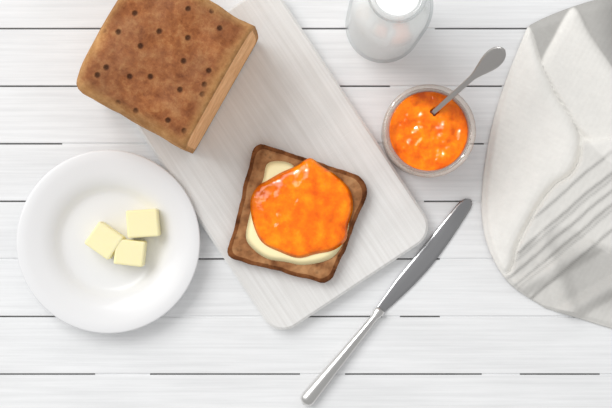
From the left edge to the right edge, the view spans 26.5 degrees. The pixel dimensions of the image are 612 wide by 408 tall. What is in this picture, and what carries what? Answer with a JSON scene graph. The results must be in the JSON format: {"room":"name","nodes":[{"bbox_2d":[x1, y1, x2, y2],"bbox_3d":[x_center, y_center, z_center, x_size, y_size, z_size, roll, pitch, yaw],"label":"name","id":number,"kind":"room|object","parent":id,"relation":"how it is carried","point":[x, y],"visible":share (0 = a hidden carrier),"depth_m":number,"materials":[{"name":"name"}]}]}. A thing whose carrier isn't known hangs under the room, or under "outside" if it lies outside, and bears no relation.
{"room":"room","nodes":[
{"label":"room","id":0,"kind":"room"},
{"bbox_2d":[0,0,611,407],"bbox_3d":[0.000,-0.003,1.670,1.100,0.740,0.808,0,90,0],"label":"wooden table","id":1,"kind":"object","parent":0,"point":[462,335],"visible":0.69,"depth_m":1.30,"materials":[{"name":"white paint"}]},
{"bbox_2d":[16,150,199,332],"bbox_3d":[-0.195,0.037,1.289,0.181,0.022,0.181,0,90,0],"label":"plate","id":2,"kind":"object","parent":1,"relation":"on","point":[85,290],"visible":0.94,"depth_m":1.28,"materials":[{"name":"white ceramic"}]},
{"bbox_2d":[85,221,125,259],"bbox_3d":[-0.198,0.036,1.284,0.030,0.022,0.027,35,90,0],"label":"butter cube","id":3,"kind":"object","parent":2,"relation":"on","point":[104,239],"visible":0.99,"depth_m":1.27,"materials":[{"name":"beige food"}]},
{"bbox_2d":[114,239,146,266],"bbox_3d":[-0.173,0.048,1.284,0.029,0.021,0.025,6,90,0],"label":"butter cube","id":4,"kind":"object","parent":2,"relation":"on","point":[129,252],"visible":0.94,"depth_m":1.27,"materials":[{"name":"beige food"}]},
{"bbox_2d":[126,209,160,237],"bbox_3d":[-0.160,0.019,1.284,0.031,0.022,0.027,-4,90,0],"label":"butter cube","id":5,"kind":"object","parent":2,"relation":"on","point":[143,222],"visible":1,"depth_m":1.27,"materials":[{"name":"beige food"}]},
{"bbox_2d":[135,0,427,329],"bbox_3d":[-0.032,-0.044,1.292,0.190,0.015,0.298,-34,90,0],"label":"cutting board","id":6,"kind":"object","parent":1,"relation":"on","point":[284,96],"visible":0.68,"depth_m":1.28,"materials":[{"name":"white wood"}]},
{"bbox_2d":[76,0,257,153],"bbox_3d":[-0.132,-0.137,1.226,0.122,0.117,0.136,30,90,0],"label":"bread loaf","id":7,"kind":"object","parent":6,"relation":"on","point":[168,67],"visible":1,"depth_m":1.17,"materials":[{"name":"brown food"}]},
{"bbox_2d":[227,144,366,282],"bbox_3d":[-0.008,0.011,1.273,0.120,0.022,0.118,15,90,0],"label":"bread slice","id":8,"kind":"object","parent":6,"relation":"on","point":[297,215],"visible":1,"depth_m":1.27,"materials":[{"name":"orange food"}]},
{"bbox_2d":[301,199,471,405],"bbox_3d":[0.082,0.098,1.294,0.019,0.010,0.264,39,90,0],"label":"butter knife","id":9,"kind":"object","parent":1,"relation":"on","point":[430,251],"visible":1,"depth_m":1.30,"materials":[{"name":"silver metal"}]},
{"bbox_2d":[348,0,429,59],"bbox_3d":[0.077,-0.178,1.192,0.076,0.215,0.076,0,90,0],"label":"milk","id":10,"kind":"object","parent":1,"relation":"on","point":[380,29],"visible":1,"depth_m":1.15,"materials":[{"name":"white liquid"}]},
{"bbox_2d":[384,92,467,173],"bbox_3d":[0.116,-0.069,1.262,0.089,0.075,0.089,0,90,0],"label":"jam","id":11,"kind":"object","parent":1,"relation":"on","point":[418,141],"visible":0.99,"depth_m":1.24,"materials":[{"name":"orange food"}]},
{"bbox_2d":[430,46,505,115],"bbox_3d":[0.137,-0.100,1.225,0.119,0.087,0.030,-41,90,0],"label":"spoon","id":12,"kind":"object","parent":11,"relation":"in","point":[494,57],"visible":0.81,"depth_m":1.20,"materials":[{"name":"silver metal"}]},
{"bbox_2d":[481,0,611,328],"bbox_3d":[0.262,-0.037,1.290,0.174,0.018,0.351,0,90,0],"label":"linen napkin","id":13,"kind":"object","parent":1,"relation":"on","point":[546,202],"visible":1,"depth_m":1.29,"materials":[{"name":"white fabric"}]}
]}

